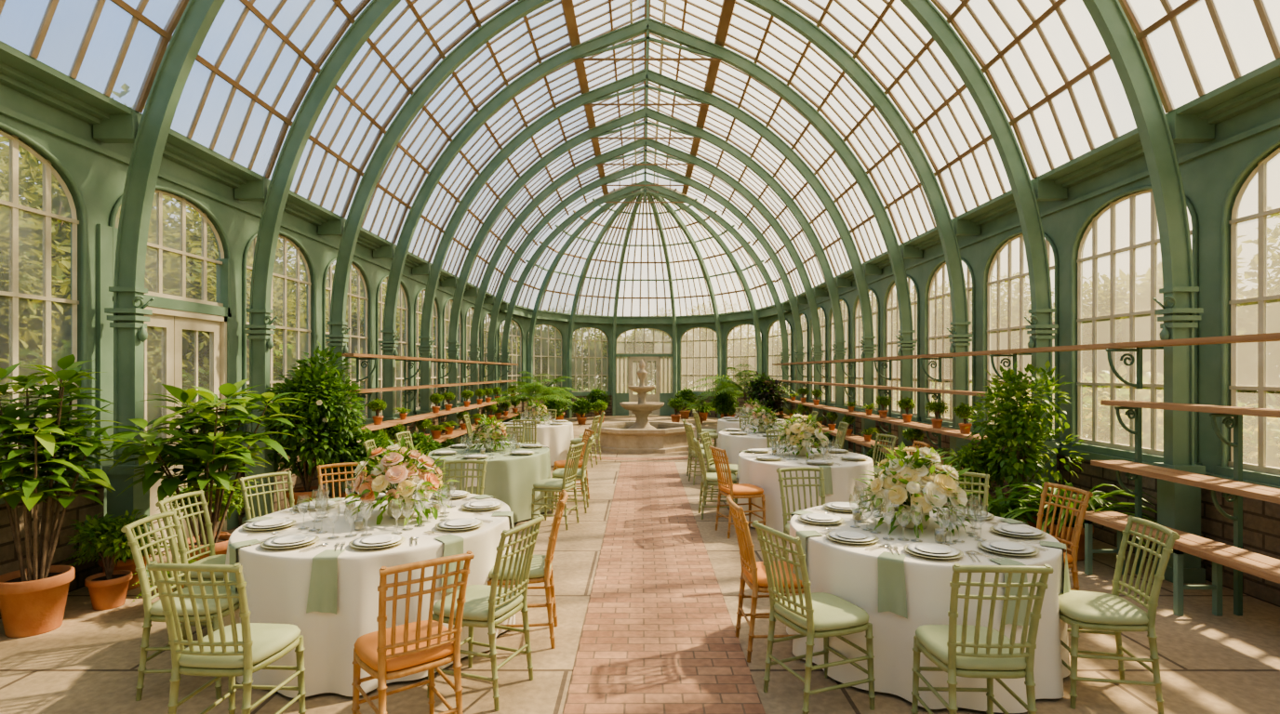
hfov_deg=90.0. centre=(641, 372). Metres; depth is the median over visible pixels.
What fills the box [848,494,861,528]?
wine glass
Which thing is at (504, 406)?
potted fern
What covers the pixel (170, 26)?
roof
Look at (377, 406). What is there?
potted houseplant
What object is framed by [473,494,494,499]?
linen napkin
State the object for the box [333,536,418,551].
cutlery
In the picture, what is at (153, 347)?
tree
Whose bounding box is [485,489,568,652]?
chair
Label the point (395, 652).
chair
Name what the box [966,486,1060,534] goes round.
leaf plant
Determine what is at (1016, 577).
linen napkin
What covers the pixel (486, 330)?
window
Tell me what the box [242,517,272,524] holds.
linen napkin
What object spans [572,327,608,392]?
window
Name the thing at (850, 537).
dinner plate
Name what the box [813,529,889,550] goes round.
cutlery
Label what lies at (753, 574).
chair
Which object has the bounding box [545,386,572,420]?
potted shrub
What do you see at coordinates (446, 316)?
tree
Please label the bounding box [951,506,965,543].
wine glass
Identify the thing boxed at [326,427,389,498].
flowering shrub
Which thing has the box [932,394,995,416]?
bush
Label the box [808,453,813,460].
votive candle
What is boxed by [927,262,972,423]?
window
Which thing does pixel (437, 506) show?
votive candle
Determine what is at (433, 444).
potted shrub
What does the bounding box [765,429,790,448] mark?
chair
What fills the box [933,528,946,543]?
votive candle
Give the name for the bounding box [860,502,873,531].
water goblet
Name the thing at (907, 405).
potted houseplant
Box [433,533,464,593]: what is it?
linen napkin
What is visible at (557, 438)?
round dining table
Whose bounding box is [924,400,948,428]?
potted houseplant
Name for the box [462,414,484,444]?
chair
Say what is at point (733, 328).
window
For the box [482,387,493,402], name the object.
potted houseplant
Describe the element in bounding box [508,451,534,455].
dinner plate
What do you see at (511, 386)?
potted houseplant
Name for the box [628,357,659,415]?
door
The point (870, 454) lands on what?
potted fern
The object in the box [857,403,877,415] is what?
potted houseplant
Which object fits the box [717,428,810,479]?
round dining table
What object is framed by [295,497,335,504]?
leaf plant
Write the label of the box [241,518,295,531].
dinner plate
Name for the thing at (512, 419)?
potted fern
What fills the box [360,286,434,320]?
tree
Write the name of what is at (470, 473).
linen napkin
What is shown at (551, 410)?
chair
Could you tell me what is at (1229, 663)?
floor
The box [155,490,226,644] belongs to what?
chair
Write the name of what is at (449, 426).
potted fern
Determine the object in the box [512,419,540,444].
chair
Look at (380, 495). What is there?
dinner plate
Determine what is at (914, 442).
chair
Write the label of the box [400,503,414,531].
water goblet
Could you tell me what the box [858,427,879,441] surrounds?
potted houseplant
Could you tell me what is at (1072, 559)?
chair
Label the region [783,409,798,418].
potted fern
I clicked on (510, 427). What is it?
chair
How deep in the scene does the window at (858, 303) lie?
14.23 m
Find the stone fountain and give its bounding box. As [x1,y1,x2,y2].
[588,359,694,453]
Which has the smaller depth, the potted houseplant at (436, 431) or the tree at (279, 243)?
the potted houseplant at (436, 431)
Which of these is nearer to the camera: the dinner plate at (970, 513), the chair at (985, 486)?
the dinner plate at (970, 513)
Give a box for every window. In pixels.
[0,129,79,471]
[144,189,224,306]
[246,234,311,431]
[325,263,368,418]
[378,277,408,415]
[415,290,438,410]
[444,299,461,404]
[466,307,479,400]
[483,313,491,398]
[499,320,521,395]
[533,324,562,387]
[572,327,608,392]
[616,328,672,354]
[680,327,717,392]
[726,324,761,392]
[768,320,790,395]
[800,313,806,398]
[811,307,825,401]
[830,299,848,403]
[854,290,877,410]
[885,277,917,416]
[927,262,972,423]
[986,233,1054,438]
[1076,189,1192,456]
[1228,146,1279,475]
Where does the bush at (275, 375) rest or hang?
on the lawn
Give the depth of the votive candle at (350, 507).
4.57 m
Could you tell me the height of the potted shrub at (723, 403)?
1.194 m
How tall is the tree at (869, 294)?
5.770 m
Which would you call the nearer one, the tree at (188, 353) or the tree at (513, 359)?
the tree at (188, 353)
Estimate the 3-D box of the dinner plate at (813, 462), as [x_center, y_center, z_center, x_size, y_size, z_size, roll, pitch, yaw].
[1.920,0.980,6.920,0.302,0.030,0.302,0,0,0]
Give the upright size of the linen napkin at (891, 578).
0.304 m
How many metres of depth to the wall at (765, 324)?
24.64 m
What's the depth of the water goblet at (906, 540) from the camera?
3.80 m
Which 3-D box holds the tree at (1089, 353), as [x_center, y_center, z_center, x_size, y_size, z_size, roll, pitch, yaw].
[11.682,0.001,15.951,3.731,4.270,3.642,0,0,9]
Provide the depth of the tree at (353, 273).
26.43 m
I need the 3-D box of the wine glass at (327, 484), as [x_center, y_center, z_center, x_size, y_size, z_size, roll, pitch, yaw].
[-2.234,0.892,4.491,0.076,0.208,0.076,0,0,0]
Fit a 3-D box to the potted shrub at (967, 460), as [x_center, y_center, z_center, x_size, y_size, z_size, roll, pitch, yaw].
[3.752,1.257,7.062,0.725,0.986,0.778,0,0,-39]
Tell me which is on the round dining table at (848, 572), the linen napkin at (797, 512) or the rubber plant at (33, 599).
the linen napkin at (797, 512)
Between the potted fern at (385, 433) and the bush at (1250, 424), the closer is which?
the bush at (1250, 424)
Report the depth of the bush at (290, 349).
12.10 m
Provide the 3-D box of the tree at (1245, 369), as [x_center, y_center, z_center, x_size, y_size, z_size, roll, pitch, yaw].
[11.512,-0.463,10.881,3.931,5.202,4.055,0,0,36]
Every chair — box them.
[120,509,239,701]
[146,560,306,713]
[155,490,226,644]
[238,470,294,520]
[316,462,367,500]
[351,550,474,713]
[362,439,397,487]
[394,430,426,469]
[426,515,544,711]
[441,460,487,495]
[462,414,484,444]
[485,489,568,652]
[498,426,525,443]
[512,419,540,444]
[531,441,584,530]
[541,409,557,420]
[550,434,594,513]
[553,428,594,499]
[569,414,600,467]
[579,412,604,460]
[681,418,712,476]
[684,422,719,485]
[692,409,716,447]
[692,412,718,447]
[693,437,737,519]
[699,431,737,505]
[709,445,765,538]
[726,494,803,663]
[735,407,742,416]
[738,415,757,428]
[752,520,875,713]
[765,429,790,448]
[776,466,825,558]
[810,411,818,448]
[820,421,849,449]
[872,433,897,479]
[907,440,930,501]
[910,562,1053,713]
[948,472,989,512]
[1036,481,1093,629]
[1058,515,1180,713]
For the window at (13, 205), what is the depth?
4.98 m
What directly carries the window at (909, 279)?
in the wall at (1245, 111)
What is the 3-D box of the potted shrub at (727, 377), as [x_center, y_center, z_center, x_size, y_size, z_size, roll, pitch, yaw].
[2.949,0.908,22.314,1.086,1.684,0.880,0,0,27]
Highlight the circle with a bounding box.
[573,438,714,462]
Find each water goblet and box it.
[306,503,321,531]
[315,493,329,518]
[343,507,358,537]
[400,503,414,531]
[437,491,449,517]
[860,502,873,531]
[895,511,910,541]
[942,513,958,544]
[956,501,969,526]
[966,507,982,537]
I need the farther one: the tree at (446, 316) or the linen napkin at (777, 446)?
the tree at (446, 316)
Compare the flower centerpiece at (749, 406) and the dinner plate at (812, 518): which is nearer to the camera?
the dinner plate at (812, 518)
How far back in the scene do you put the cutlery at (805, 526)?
4.09 m
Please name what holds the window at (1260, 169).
in the wall at (1245, 111)
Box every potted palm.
[486,376,581,419]
[503,371,577,420]
[677,394,712,424]
[685,363,794,417]
[696,378,749,417]
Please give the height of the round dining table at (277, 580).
0.750 m
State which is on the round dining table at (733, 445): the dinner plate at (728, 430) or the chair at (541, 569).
the dinner plate at (728, 430)
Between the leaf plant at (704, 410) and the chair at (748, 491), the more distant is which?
the leaf plant at (704, 410)
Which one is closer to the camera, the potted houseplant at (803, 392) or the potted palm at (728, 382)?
the potted houseplant at (803, 392)
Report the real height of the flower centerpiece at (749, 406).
0.479 m
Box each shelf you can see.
[341,353,518,382]
[344,380,523,490]
[772,333,1279,389]
[774,380,1013,482]
[1074,400,1279,616]
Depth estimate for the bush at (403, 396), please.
16.67 m
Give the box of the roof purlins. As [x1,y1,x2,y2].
[109,0,1199,282]
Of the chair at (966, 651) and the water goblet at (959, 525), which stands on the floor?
the chair at (966, 651)
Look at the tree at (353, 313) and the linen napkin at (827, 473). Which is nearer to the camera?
the linen napkin at (827, 473)
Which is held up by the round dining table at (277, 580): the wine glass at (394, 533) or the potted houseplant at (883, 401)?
the wine glass at (394, 533)
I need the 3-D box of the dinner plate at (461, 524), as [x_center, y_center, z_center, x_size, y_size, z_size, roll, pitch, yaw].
[-1.170,0.980,4.109,0.302,0.030,0.302,0,0,25]
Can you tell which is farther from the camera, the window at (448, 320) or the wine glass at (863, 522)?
the window at (448, 320)
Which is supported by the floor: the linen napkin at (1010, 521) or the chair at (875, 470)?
the chair at (875, 470)
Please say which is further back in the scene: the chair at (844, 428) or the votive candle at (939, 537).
the chair at (844, 428)
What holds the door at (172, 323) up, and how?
in the wall at (55, 113)
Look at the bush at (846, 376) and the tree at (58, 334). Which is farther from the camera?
the bush at (846, 376)
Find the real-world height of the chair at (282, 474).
0.940 m
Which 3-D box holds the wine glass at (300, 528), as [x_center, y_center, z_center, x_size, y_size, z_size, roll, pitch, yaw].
[-2.154,0.892,4.073,0.076,0.208,0.076,0,0,0]
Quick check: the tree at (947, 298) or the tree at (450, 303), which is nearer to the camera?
the tree at (947, 298)
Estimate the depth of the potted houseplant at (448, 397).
12.86 m
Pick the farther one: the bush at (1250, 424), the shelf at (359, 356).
the shelf at (359, 356)
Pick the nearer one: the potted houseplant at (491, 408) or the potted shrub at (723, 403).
the potted houseplant at (491, 408)
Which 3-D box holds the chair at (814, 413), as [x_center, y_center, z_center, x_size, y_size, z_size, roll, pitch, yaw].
[3.354,1.281,13.200,0.520,0.940,0.419,0,0,0]
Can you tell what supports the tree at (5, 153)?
on the lawn
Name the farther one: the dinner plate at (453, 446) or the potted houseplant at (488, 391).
the potted houseplant at (488, 391)
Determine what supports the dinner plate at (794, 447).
on the round dining table at (763, 474)
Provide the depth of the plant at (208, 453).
5.17 m
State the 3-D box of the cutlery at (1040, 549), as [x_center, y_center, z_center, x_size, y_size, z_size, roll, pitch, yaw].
[2.034,0.994,3.562,0.454,0.007,0.205,0,0,-28]
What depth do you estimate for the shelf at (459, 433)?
12.00 m
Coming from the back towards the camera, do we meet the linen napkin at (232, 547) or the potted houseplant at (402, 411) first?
the potted houseplant at (402, 411)
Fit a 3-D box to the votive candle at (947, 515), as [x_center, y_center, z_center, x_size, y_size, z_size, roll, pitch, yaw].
[2.066,0.960,4.273,0.068,0.073,0.068,0,0,0]
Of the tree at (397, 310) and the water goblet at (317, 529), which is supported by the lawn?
the tree at (397, 310)
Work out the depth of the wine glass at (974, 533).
3.95 m
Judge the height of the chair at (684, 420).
0.940 m
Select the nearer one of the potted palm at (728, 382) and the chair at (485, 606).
the chair at (485, 606)
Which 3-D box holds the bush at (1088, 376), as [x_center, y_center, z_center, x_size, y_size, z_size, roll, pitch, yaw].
[7.512,1.039,11.312,2.532,2.394,2.475,0,0,-16]
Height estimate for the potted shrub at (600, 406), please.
0.834 m
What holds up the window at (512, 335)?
in the wall at (765, 324)
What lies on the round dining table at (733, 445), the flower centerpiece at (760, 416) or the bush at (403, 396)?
the flower centerpiece at (760, 416)
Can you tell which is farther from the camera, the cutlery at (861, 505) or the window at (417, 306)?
the window at (417, 306)
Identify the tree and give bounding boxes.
[0,83,210,300]
[0,140,148,418]
[0,150,215,407]
[0,194,70,402]
[62,196,306,417]
[170,214,306,302]
[187,255,347,386]
[193,237,352,310]
[288,293,402,373]
[293,262,402,309]
[303,285,434,375]
[353,269,403,303]
[354,301,448,388]
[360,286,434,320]
[397,293,468,382]
[398,301,468,384]
[418,292,488,346]
[466,322,516,379]
[484,304,559,393]
[534,305,606,390]
[573,329,655,396]
[626,307,706,394]
[664,300,755,390]
[728,330,782,391]
[770,308,847,392]
[803,291,899,390]
[845,285,949,346]
[846,320,942,400]
[857,293,894,332]
[889,295,948,389]
[898,275,1029,389]
[945,272,1054,396]
[1025,293,1162,405]
[1082,243,1279,418]
[1237,206,1279,424]
[1253,284,1279,370]
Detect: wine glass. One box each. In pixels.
[296,494,309,530]
[311,489,323,521]
[315,498,328,533]
[317,483,329,515]
[326,503,340,539]
[360,500,373,536]
[389,501,402,534]
[413,493,426,527]
[439,485,450,514]
[439,489,451,520]
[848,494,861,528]
[855,490,867,523]
[868,498,881,533]
[881,504,894,540]
[909,505,923,542]
[935,507,950,546]
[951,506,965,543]
[965,500,979,534]
[969,494,982,529]
[973,504,987,541]
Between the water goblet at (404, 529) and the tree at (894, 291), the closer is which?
the water goblet at (404, 529)
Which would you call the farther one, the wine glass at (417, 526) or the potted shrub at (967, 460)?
the potted shrub at (967, 460)
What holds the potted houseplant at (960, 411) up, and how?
on the shelf at (888, 420)
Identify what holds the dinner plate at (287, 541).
on the round dining table at (277, 580)
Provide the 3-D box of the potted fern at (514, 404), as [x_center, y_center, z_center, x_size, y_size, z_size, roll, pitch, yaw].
[-3.784,1.009,19.180,0.344,0.442,0.325,0,0,-16]
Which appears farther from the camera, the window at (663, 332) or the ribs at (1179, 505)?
the window at (663, 332)
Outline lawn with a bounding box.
[536,386,1279,445]
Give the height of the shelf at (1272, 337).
0.400 m
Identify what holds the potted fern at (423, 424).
on the shelf at (459, 433)
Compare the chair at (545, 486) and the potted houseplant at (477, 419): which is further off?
the potted houseplant at (477, 419)
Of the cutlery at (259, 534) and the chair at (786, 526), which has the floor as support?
the chair at (786, 526)
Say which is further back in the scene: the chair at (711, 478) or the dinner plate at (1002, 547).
the chair at (711, 478)
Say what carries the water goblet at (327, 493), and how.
on the round dining table at (277, 580)
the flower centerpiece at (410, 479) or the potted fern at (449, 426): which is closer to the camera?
the flower centerpiece at (410, 479)
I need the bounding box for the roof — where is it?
[0,0,1279,316]
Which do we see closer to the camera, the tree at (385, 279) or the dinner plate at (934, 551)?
the dinner plate at (934, 551)
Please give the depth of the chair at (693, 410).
13.69 m
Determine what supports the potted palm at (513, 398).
on the floor
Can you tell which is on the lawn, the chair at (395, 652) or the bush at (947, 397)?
the bush at (947, 397)
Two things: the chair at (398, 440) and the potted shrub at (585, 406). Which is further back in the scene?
the potted shrub at (585, 406)
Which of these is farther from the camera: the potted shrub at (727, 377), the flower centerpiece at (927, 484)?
the potted shrub at (727, 377)
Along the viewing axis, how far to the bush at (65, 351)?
6.96 m
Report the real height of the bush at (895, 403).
2.001 m
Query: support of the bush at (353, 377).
on the lawn
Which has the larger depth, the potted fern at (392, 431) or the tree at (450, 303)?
the tree at (450, 303)
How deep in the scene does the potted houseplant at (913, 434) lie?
9.39 m
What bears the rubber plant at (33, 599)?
on the floor
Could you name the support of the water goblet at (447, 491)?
on the round dining table at (277, 580)
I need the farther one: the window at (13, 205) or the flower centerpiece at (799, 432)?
the flower centerpiece at (799, 432)
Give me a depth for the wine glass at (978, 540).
3.79 m
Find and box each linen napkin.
[228,539,260,593]
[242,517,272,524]
[306,549,345,614]
[324,497,343,501]
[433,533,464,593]
[464,459,477,488]
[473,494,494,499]
[491,511,514,541]
[524,426,532,440]
[770,437,778,448]
[791,510,813,517]
[792,530,823,581]
[817,465,832,496]
[877,551,907,619]
[988,558,1030,626]
[999,518,1027,525]
[1040,540,1070,594]
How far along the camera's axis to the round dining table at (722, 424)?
12.85 m
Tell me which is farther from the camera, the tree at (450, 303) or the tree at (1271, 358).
the tree at (450, 303)
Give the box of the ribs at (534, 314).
[501,187,788,418]
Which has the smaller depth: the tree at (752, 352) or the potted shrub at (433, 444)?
the potted shrub at (433, 444)
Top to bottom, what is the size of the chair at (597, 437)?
0.940 m
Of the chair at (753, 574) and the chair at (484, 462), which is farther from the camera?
the chair at (484, 462)
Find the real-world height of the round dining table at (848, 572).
0.750 m
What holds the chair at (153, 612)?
on the floor
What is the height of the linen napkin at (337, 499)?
0.306 m
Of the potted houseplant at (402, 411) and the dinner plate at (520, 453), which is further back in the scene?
the potted houseplant at (402, 411)
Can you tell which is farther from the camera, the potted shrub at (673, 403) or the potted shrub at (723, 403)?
the potted shrub at (673, 403)
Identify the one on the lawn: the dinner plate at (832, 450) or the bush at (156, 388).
the bush at (156, 388)
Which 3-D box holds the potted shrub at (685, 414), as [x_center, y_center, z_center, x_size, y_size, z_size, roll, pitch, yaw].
[1.638,1.153,24.030,0.984,1.194,0.962,0,0,42]
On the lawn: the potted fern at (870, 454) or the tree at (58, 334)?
the tree at (58, 334)
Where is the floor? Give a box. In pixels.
[0,415,1279,713]
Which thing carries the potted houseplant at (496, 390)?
on the shelf at (459, 433)
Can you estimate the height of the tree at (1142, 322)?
5.045 m
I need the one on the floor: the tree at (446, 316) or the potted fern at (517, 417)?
the potted fern at (517, 417)
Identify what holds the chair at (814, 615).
on the floor
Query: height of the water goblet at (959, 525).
0.168 m
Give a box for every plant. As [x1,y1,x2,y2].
[0,354,140,638]
[96,378,306,560]
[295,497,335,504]
[564,403,598,417]
[683,401,718,421]
[960,360,1087,528]
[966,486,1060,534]
[975,478,1157,560]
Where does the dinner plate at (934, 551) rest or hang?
on the round dining table at (848, 572)
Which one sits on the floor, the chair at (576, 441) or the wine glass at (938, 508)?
the chair at (576, 441)
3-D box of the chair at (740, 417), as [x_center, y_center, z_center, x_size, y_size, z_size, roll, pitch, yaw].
[2.000,1.281,11.654,0.419,0.940,0.520,0,0,0]
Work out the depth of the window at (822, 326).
17.15 m
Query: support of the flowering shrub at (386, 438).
on the floor
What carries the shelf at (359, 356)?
attached to the wall at (55, 113)
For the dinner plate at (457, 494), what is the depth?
5.10 m
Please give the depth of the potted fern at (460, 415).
13.60 m
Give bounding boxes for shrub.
[66,507,152,611]
[167,476,248,536]
[246,340,368,506]
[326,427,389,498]
[360,426,396,452]
[404,429,443,463]
[543,396,569,419]
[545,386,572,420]
[571,397,593,425]
[586,387,611,415]
[591,399,608,423]
[666,397,684,422]
[673,386,698,418]
[709,391,739,417]
[710,373,739,418]
[740,371,786,415]
[942,441,1013,506]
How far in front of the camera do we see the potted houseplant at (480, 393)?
15.32 m
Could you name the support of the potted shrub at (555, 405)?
on the floor
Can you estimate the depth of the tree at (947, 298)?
21.10 m
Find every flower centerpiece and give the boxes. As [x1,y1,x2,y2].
[343,435,460,526]
[468,414,511,451]
[521,400,549,423]
[740,398,763,419]
[748,406,778,433]
[773,413,834,459]
[853,441,980,538]
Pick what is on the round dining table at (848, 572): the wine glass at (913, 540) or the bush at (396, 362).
the wine glass at (913, 540)
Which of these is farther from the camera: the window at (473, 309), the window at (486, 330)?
the window at (486, 330)
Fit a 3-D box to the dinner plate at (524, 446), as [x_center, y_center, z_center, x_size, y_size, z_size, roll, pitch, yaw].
[-1.452,0.980,8.460,0.302,0.030,0.302,0,0,-36]
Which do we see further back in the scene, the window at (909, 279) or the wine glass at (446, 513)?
the window at (909, 279)
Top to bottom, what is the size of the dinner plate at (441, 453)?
0.030 m
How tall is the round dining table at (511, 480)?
0.750 m
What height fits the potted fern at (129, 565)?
0.425 m
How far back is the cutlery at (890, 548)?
3.50 m
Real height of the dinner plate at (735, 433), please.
0.030 m
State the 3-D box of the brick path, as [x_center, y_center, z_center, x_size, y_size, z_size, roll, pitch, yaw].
[0.115,1.746,5.200,1.030,0.008,14.400,0,0,0]
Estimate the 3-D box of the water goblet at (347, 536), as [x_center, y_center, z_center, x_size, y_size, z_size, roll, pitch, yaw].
[-1.769,0.912,3.890,0.084,0.168,0.084,0,0,0]
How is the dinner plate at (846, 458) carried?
on the round dining table at (763, 474)
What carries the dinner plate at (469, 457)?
on the round dining table at (511, 480)
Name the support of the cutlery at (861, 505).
on the round dining table at (848, 572)
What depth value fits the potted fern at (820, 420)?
14.39 m
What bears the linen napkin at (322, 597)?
on the round dining table at (277, 580)
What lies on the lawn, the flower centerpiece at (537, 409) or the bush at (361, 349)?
the bush at (361, 349)
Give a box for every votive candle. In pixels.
[345,500,355,511]
[353,517,364,531]
[431,500,441,512]
[480,448,485,454]
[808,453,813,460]
[852,508,862,521]
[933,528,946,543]
[946,509,957,521]
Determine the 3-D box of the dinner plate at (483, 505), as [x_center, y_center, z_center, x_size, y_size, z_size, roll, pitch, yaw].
[-1.170,0.980,4.691,0.302,0.030,0.302,0,0,-25]
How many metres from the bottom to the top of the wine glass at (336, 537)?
0.208 m
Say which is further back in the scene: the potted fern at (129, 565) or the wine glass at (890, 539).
the potted fern at (129, 565)
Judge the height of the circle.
0.010 m
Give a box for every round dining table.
[222,493,515,698]
[427,442,551,523]
[503,420,573,466]
[715,417,787,447]
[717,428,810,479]
[736,447,874,533]
[786,502,1069,713]
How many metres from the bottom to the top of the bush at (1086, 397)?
1.972 m
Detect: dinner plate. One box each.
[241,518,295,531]
[259,533,319,548]
[292,500,338,510]
[348,533,405,548]
[376,491,386,499]
[431,451,457,455]
[431,490,469,499]
[435,518,483,531]
[450,444,471,448]
[460,500,503,510]
[461,454,488,459]
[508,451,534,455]
[520,444,543,448]
[548,423,564,425]
[723,428,741,431]
[729,432,747,435]
[745,449,769,453]
[755,455,781,461]
[778,445,796,450]
[797,513,844,524]
[805,460,833,465]
[822,502,864,512]
[825,530,879,544]
[826,449,848,453]
[840,455,867,461]
[903,543,963,559]
[949,508,994,519]
[976,540,1039,556]
[989,524,1046,537]
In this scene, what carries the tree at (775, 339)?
on the lawn
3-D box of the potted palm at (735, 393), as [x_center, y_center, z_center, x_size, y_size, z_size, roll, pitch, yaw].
[2.912,0.973,20.875,2.593,1.555,2.045,0,0,-12]
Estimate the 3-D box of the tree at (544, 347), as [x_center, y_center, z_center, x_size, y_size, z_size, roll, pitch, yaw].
[-5.922,-0.540,30.025,4.185,5.368,4.056,0,0,-33]
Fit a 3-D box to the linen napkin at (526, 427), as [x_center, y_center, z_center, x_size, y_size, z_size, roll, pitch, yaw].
[-2.045,1.145,11.585,0.156,0.306,0.172,0,0,0]
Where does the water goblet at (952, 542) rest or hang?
on the round dining table at (848, 572)
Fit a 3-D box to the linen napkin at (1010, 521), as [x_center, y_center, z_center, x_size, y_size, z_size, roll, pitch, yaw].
[2.466,1.145,4.258,0.135,0.306,0.165,0,0,-16]
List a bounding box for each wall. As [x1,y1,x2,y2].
[0,40,506,619]
[495,302,794,418]
[783,57,1279,607]
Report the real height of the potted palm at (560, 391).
1.767 m
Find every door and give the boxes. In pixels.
[144,306,226,556]
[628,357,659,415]
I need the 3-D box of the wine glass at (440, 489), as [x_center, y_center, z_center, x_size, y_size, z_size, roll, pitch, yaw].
[-1.326,0.892,4.309,0.076,0.208,0.076,0,0,0]
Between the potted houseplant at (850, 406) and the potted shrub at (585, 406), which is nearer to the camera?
the potted houseplant at (850, 406)
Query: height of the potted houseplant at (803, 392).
0.394 m
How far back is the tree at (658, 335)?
31.04 m
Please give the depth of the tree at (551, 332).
30.75 m
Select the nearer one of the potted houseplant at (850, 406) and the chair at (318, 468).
the chair at (318, 468)
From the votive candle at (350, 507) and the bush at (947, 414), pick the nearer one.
the votive candle at (350, 507)
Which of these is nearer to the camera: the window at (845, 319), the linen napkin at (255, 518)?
the linen napkin at (255, 518)
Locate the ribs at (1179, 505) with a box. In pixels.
[93,0,1214,584]
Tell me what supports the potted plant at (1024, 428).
on the floor
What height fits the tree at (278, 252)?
7.561 m
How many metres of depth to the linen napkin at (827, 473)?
6.70 m
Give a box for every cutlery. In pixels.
[246,518,288,536]
[250,535,329,552]
[279,501,345,514]
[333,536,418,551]
[423,518,493,536]
[473,511,496,514]
[803,513,835,529]
[813,505,873,514]
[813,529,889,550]
[887,546,980,561]
[938,508,1008,524]
[966,542,1048,560]
[997,524,1047,544]
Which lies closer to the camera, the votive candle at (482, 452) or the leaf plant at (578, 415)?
the votive candle at (482, 452)
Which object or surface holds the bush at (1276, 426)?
on the lawn
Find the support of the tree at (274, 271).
on the lawn
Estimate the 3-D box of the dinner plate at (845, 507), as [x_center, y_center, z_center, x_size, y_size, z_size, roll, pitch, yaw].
[1.466,0.980,4.640,0.302,0.030,0.302,0,0,-28]
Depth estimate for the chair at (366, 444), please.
7.58 m
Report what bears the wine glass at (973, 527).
on the round dining table at (848, 572)
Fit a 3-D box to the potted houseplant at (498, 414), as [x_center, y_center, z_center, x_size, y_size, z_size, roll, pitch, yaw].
[-3.804,1.109,16.880,0.362,0.243,0.465,0,0,36]
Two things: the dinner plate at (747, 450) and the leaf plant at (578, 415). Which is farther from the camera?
the leaf plant at (578, 415)
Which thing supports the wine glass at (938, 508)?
on the round dining table at (848, 572)
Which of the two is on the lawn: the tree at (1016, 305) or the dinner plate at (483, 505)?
the tree at (1016, 305)
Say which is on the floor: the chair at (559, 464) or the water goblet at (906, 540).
the chair at (559, 464)
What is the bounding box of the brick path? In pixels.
[563,462,765,713]
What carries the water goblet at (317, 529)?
on the round dining table at (277, 580)
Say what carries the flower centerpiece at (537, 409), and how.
on the round dining table at (557, 438)
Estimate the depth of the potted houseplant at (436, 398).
12.07 m
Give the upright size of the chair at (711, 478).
0.940 m
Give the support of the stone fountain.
on the circle
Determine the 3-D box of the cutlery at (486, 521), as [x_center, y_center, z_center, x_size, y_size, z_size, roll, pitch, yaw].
[-1.172,0.994,4.111,0.205,0.007,0.454,0,0,25]
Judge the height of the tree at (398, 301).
4.943 m
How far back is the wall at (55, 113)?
5.56 m
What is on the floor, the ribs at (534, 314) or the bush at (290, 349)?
the ribs at (534, 314)
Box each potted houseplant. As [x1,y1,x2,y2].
[367,398,386,425]
[392,407,410,419]
[421,425,449,439]
[429,392,444,413]
[441,391,456,411]
[460,389,473,407]
[470,413,487,425]
[474,388,485,404]
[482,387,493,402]
[484,403,497,419]
[489,409,505,418]
[493,386,501,400]
[507,385,517,396]
[786,393,798,400]
[797,387,809,402]
[811,388,822,405]
[840,400,859,412]
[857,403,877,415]
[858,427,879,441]
[870,432,893,445]
[874,395,892,418]
[896,397,915,422]
[902,427,924,454]
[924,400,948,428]
[928,446,955,462]
[953,402,975,433]
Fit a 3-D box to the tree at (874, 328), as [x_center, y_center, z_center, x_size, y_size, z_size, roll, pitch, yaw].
[9.657,-0.023,24.058,3.778,4.323,3.686,0,0,-24]
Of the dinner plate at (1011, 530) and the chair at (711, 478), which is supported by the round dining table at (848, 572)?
the dinner plate at (1011, 530)
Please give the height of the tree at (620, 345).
4.780 m
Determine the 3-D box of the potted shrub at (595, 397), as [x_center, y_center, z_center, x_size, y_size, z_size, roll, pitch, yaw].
[-1.638,1.153,23.870,0.984,1.194,0.962,0,0,42]
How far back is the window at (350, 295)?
10.48 m
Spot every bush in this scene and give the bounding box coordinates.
[0,330,161,466]
[146,371,203,463]
[147,356,249,440]
[246,333,363,412]
[246,370,293,430]
[345,347,404,411]
[345,362,397,415]
[378,375,404,410]
[395,346,434,407]
[430,364,468,402]
[821,375,876,404]
[821,378,876,402]
[846,385,895,407]
[873,384,914,404]
[893,380,947,412]
[893,382,949,413]
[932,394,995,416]
[933,374,1031,424]
[993,367,1136,439]
[1052,386,1150,441]
[1082,360,1279,456]
[1142,392,1279,466]
[1242,420,1279,467]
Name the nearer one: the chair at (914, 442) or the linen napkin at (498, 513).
the linen napkin at (498, 513)
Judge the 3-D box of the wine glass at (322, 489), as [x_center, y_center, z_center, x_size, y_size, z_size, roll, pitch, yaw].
[-2.168,0.892,4.280,0.076,0.208,0.076,0,0,0]
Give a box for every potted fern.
[62,533,170,590]
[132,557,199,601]
[368,428,387,439]
[381,424,406,444]
[415,418,432,441]
[437,438,455,448]
[440,421,458,434]
[456,411,470,429]
[499,401,511,416]
[505,416,516,422]
[510,400,520,413]
[513,412,524,419]
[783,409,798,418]
[797,403,809,415]
[815,416,827,426]
[824,433,839,448]
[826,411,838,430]
[840,414,855,436]
[864,444,889,466]
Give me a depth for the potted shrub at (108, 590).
4.71 m
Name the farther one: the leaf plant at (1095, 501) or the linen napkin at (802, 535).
the leaf plant at (1095, 501)

